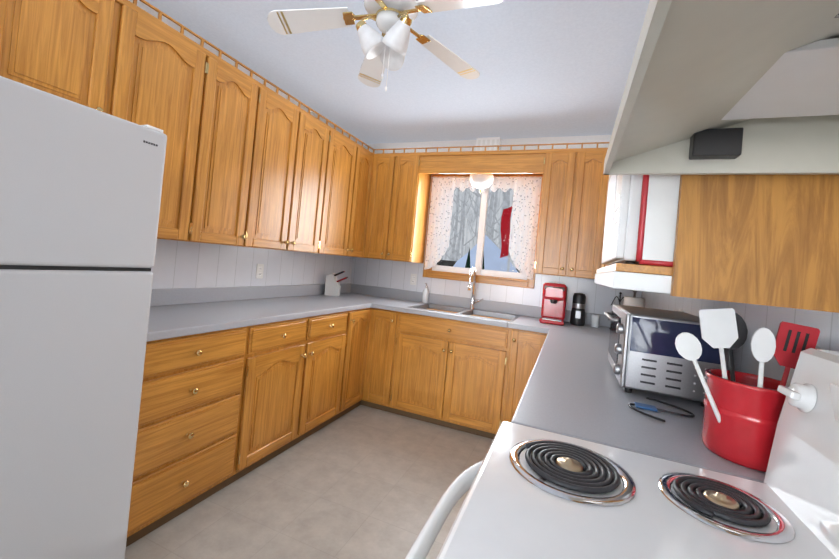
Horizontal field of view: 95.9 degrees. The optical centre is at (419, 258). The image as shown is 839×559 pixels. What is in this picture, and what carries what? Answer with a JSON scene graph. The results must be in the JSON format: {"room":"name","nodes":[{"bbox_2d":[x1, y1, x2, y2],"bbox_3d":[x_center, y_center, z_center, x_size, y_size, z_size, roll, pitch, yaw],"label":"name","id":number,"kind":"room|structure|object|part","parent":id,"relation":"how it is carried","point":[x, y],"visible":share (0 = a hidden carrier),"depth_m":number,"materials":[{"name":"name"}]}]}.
{"room":"kitchen","nodes":[
{"label":"kitchen","id":0,"kind":"room"},
{"bbox_2d":[129,0,363,288],"bbox_3d":[-2.481,-0.205,0.063,0.150,2.580,9.000,5,-1,22],"label":"wall","id":1,"kind":"structure","parent":0,"point":[182,264],"depth_m":2.72,"materials":[{"name":"paint"}]},
{"bbox_2d":[150,283,349,306],"bbox_3d":[-1.256,0.264,2.959,0.021,0.100,2.674,5,-1,22],"label":"backsplash","id":2,"kind":"structure","parent":1,"relation":"attached to","point":[159,297],"depth_m":2.67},
{"bbox_2d":[256,264,263,278],"bbox_3d":[-1.248,0.100,2.961,0.008,0.114,0.070,5,-1,22],"label":"electrical outlet plate","id":3,"kind":"object","parent":1,"relation":"attached to","point":[260,269],"depth_m":2.96,"materials":[{"name":"plastic"}]},
{"bbox_2d":[125,405,492,558],"bbox_3d":[-1.236,1.230,-0.506,3.110,0.060,9.300,5,-1,22],"label":"floor","id":4,"kind":"structure","parent":0,"point":[362,482],"depth_m":2.04,"materials":[{"name":"tile"}]},
{"bbox_2d":[0,76,166,558],"bbox_3d":[-1.501,0.336,1.222,0.821,1.712,0.672,5,-1,22],"label":"fridge","id":5,"kind":"object","parent":4,"relation":"on","point":[80,192],"visible":1,"depth_m":1.17,"materials":[{"name":"metal"}]},
{"bbox_2d":[126,323,265,546],"bbox_3d":[-1.382,0.773,1.932,0.640,0.880,0.738,5,-1,22],"label":"base cabinet","id":6,"kind":"object","parent":4,"relation":"on","point":[239,382],"depth_m":1.81,"materials":[{"name":"brown wood"}]},
{"bbox_2d":[147,295,369,338],"bbox_3d":[-1.098,0.344,2.541,0.639,0.040,2.025,5,-1,22],"label":"countertop","id":7,"kind":"structure","parent":6,"relation":"on","point":[175,318],"depth_m":2.28,"materials":[{"name":"grey laminate"}]},
{"bbox_2d":[250,315,317,471],"bbox_3d":[-1.162,0.799,2.478,0.639,0.880,0.580,5,-1,22],"label":"base cabinet","id":8,"kind":"object","parent":4,"relation":"on","point":[286,373],"depth_m":2.39,"materials":[{"name":"brown wood"}]},
{"bbox_2d":[306,307,353,437],"bbox_3d":[-0.988,0.821,2.914,0.639,0.880,0.640,5,-1,22],"label":"base cabinet","id":9,"kind":"object","parent":4,"relation":"on","point":[328,357],"depth_m":2.81,"materials":[{"name":"brown wood"}]},
{"bbox_2d":[334,307,373,420],"bbox_3d":[-0.813,0.841,3.277,0.693,0.880,0.445,5,-1,22],"label":"base cabinet","id":10,"kind":"object","parent":4,"relation":"on","point":[359,327],"depth_m":3.18,"materials":[{"name":"brown wood"}]},
{"bbox_2d":[366,307,405,413],"bbox_3d":[-0.213,0.900,3.571,0.355,0.880,0.703,5,-1,22],"label":"base cabinet","id":11,"kind":"object","parent":4,"relation":"on","point":[389,326],"depth_m":3.29,"materials":[{"name":"brown wood"}]},
{"bbox_2d":[398,311,501,436],"bbox_3d":[0.335,0.949,3.379,1.090,0.880,0.649,5,-1,22],"label":"base cabinet","id":12,"kind":"object","parent":4,"relation":"on","point":[448,364],"depth_m":3.07,"materials":[{"name":"brown wood"}]},
{"bbox_2d":[330,291,609,334],"bbox_3d":[0.401,0.493,3.375,2.808,0.040,0.649,5,-1,22],"label":"countertop","id":13,"kind":"structure","parent":12,"relation":"on","point":[374,300],"depth_m":3.15,"materials":[{"name":"grey laminate"}]},
{"bbox_2d":[324,271,347,295],"bbox_3d":[-0.809,0.238,3.699,0.196,0.249,0.090,5,-1,2],"label":"knife block","id":14,"kind":"object","parent":13,"relation":"on","point":[332,286],"visible":1,"depth_m":3.65,"materials":[{"name":"white plastic"}]},
{"bbox_2d":[422,283,428,302],"bbox_3d":[0.062,0.344,3.803,0.066,0.202,0.079,5,-1,22],"label":"soap dispenser","id":15,"kind":"object","parent":13,"relation":"on","point":[425,296],"visible":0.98,"depth_m":3.78,"materials":[{"name":"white plastic"}]},
{"bbox_2d":[414,303,517,322],"bbox_3d":[0.399,0.556,3.384,0.904,0.174,0.534,5,-1,22],"label":"sink","id":16,"kind":"object","parent":13,"relation":"in","point":[506,315],"depth_m":3.54,"materials":[{"name":"silver metal"}]},
{"bbox_2d":[466,267,481,306],"bbox_3d":[0.523,0.283,3.531,0.131,0.396,0.216,5,-1,22],"label":"faucet","id":17,"kind":"object","parent":13,"relation":"on","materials":[{"name":"silver metal"}]},
{"bbox_2d":[539,282,566,325],"bbox_3d":[1.123,0.368,3.167,0.190,0.334,0.271,5,-1,22],"label":"coffee maker","id":18,"kind":"object","parent":13,"relation":"on","point":[554,297],"visible":1,"depth_m":3.09,"materials":[{"name":"plastic"}]},
{"bbox_2d":[570,293,585,325],"bbox_3d":[1.332,0.421,3.173,0.116,0.268,0.118,5,-1,22],"label":"coffee grinder","id":19,"kind":"object","parent":13,"relation":"on","point":[577,317],"visible":1,"depth_m":3.13,"materials":[{"name":"black plastic"}]},
{"bbox_2d":[591,314,599,327],"bbox_3d":[1.453,0.516,3.131,0.066,0.100,0.065,5,-1,22],"label":"drinking glass","id":20,"kind":"object","parent":13,"relation":"on","point":[595,321],"visible":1,"depth_m":3.11,"materials":[{"name":"clear plastic"}]},
{"bbox_2d":[608,292,623,328],"bbox_3d":[1.627,0.425,3.088,0.149,0.312,0.152,5,-1,22],"label":"mug tree","id":21,"kind":"object","parent":13,"relation":"on","point":[620,299],"visible":0.25,"depth_m":3.09,"materials":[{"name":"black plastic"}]},
{"bbox_2d":[623,290,644,306],"bbox_3d":[1.502,0.390,2.665,0.150,0.350,0.150,5,-1,22],"label":"paper towel holder","id":22,"kind":"object","parent":13,"relation":"on","point":[634,300],"visible":0.19,"depth_m":2.62,"materials":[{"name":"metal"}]},
{"bbox_2d":[486,327,537,438],"bbox_3d":[0.873,0.996,3.134,0.375,0.880,0.698,5,-1,22],"label":"base cabinet","id":23,"kind":"object","parent":4,"relation":"on","point":[512,349],"depth_m":2.90,"materials":[{"name":"brown wood"}]},
{"bbox_2d":[510,327,765,482],"bbox_3d":[0.908,0.521,1.775,0.669,0.040,1.939,5,-1,22],"label":"countertop","id":24,"kind":"structure","parent":23,"relation":"on","point":[572,389],"depth_m":1.16,"materials":[{"name":"grey laminate"}]},
{"bbox_2d":[604,304,720,421],"bbox_3d":[0.890,0.351,1.418,0.326,0.285,0.730,5,-1,22],"label":"toaster oven","id":25,"kind":"object","parent":24,"relation":"on","point":[644,355],"visible":0.9,"depth_m":1.31,"materials":[{"name":"silver metal"}]},
{"bbox_3d":[0.758,0.475,1.192,0.185,0.008,0.224,5,-1,22],"label":"toaster cord","id":26,"kind":"part","parent":25,"relation":"part of","materials":[{"name":"black plastic"}]},
{"bbox_2d":[675,308,819,471],"bbox_3d":[0.787,0.301,0.934,0.303,0.354,0.184,5,-1,22],"label":"utensil crock","id":27,"kind":"object","parent":24,"relation":"on","point":[741,412],"visible":0.77,"depth_m":0.88,"materials":[{"name":"red ceramic"}]},
{"bbox_2d":[506,383,525,421],"bbox_3d":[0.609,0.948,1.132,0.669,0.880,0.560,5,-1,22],"label":"base cabinet","id":28,"kind":"object","parent":4,"relation":"on","point":[523,384],"depth_m":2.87,"materials":[{"name":"brown wood"}]},
{"bbox_2d":[530,331,545,366],"bbox_3d":[1.104,1.009,2.439,0.723,0.880,0.559,5,-1,22],"label":"base cabinet","id":29,"kind":"object","parent":4,"relation":"on","point":[541,335],"depth_m":2.83,"materials":[{"name":"brown wood"}]},
{"bbox_2d":[405,348,838,558],"bbox_3d":[0.331,0.747,0.534,0.768,1.215,0.758,5,-1,22],"label":"stove","id":30,"kind":"object","parent":4,"relation":"on","point":[534,493],"visible":1,"depth_m":0.67,"materials":[{"name":"metal"}]},
{"bbox_2d":[145,0,649,143],"bbox_3d":[-0.992,-1.399,-0.476,3.110,0.060,9.300,5,-1,22],"label":"ceiling","id":31,"kind":"structure","parent":0,"point":[552,68],"depth_m":2.42,"materials":[{"name":"paint"}]},
{"bbox_2d":[267,0,502,90],"bbox_3d":[-0.145,-1.013,1.697,1.058,0.500,1.034,5,-1,22],"label":"ceiling fan","id":32,"kind":"object","parent":31,"relation":"hanging from","point":[393,20],"visible":1,"depth_m":1.71,"materials":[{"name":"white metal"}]},
{"bbox_2d":[351,135,641,314],"bbox_3d":[0.586,0.123,3.751,3.110,2.580,0.150,5,-1,22],"label":"wall","id":33,"kind":"structure","parent":0,"point":[397,275],"depth_m":3.64,"materials":[{"name":"paint"}]},
{"bbox_2d":[410,274,416,284],"bbox_3d":[-0.063,0.215,3.921,0.070,0.114,0.008,5,-1,22],"label":"electrical outlet plate","id":34,"kind":"object","parent":33,"relation":"attached to","point":[413,279],"depth_m":3.92,"materials":[{"name":"plastic"}]},
{"bbox_2d":[350,283,610,326],"bbox_3d":[0.524,0.437,3.667,2.766,0.100,0.021,5,-1,22],"label":"backsplash","id":35,"kind":"structure","parent":33,"relation":"attached to","point":[486,305],"depth_m":3.70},
{"bbox_2d":[423,174,542,288],"bbox_3d":[0.607,-0.292,3.720,1.101,1.056,0.130,5,-1,22],"label":"window","id":36,"kind":"structure","parent":33,"relation":"in","point":[504,278],"depth_m":3.72,"materials":[{"name":"plastic"}]},
{"bbox_2d":[424,176,542,279],"bbox_3d":[0.583,-0.321,3.655,1.085,0.950,0.024,5,-1,22],"label":"lace curtain","id":37,"kind":"object","parent":36,"relation":"hanging from","point":[522,245],"visible":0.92,"depth_m":3.55,"materials":[{"name":"fabric"}]},
{"bbox_2d":[475,137,500,150],"bbox_3d":[0.664,-1.081,3.656,0.230,0.160,0.076,5,-1,22],"label":"box","id":38,"kind":"object","parent":33,"relation":"attached to","point":[488,141],"visible":0.5,"depth_m":3.62,"materials":[{"name":"plastic"}]},
{"bbox_2d":[641,291,838,379],"bbox_3d":[0.253,0.036,-1.045,0.150,2.580,9.000,5,-1,22],"label":"wall","id":39,"kind":"structure","parent":0,"point":[755,317],"depth_m":1.19,"materials":[{"name":"paint"}]},
{"bbox_2d":[0,0,838,312],"bbox_3d":[-0.202,-0.538,1.663,2.808,1.118,4.366,5,-1,22],"label":"upper cabinet","id":40,"kind":"object","parent":39,"relation":"attached to","point":[250,162],"visible":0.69,"depth_m":1.93,"materials":[{"name":"brown wood"}]},
{"bbox_2d":[470,174,493,192],"bbox_3d":[0.580,-0.726,3.553,0.224,0.215,0.224,5,-1,22],"label":"pendant light","id":41,"kind":"object","parent":40,"relation":"hanging from","point":[481,181],"visible":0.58,"depth_m":3.48,"materials":[{"name":"white glass"}]},
{"bbox_2d":[603,0,838,174],"bbox_3d":[0.554,-0.300,0.496,0.499,0.192,0.758,5,-1,22],"label":"range hood","id":42,"kind":"object","parent":40,"relation":"attached to","point":[731,87],"visible":1,"depth_m":0.63,"materials":[{"name":"white metal"}]},
{"bbox_3d":[22.517,5.031,57.352,120.000,0.100,115.700,5,-1,22],"label":"ground","id":43,"kind":"structure","parent":0,"visible":0},
{"bbox_2d":[437,187,529,272],"bbox_3d":[10.305,-12.013,23.496,80.000,31.000,37.508,5,-1,22],"label":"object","id":44,"kind":"object","parent":43,"relation":"on","point":[460,251],"depth_m":28.49,"materials":[{"name":"black plant"}]}
]}

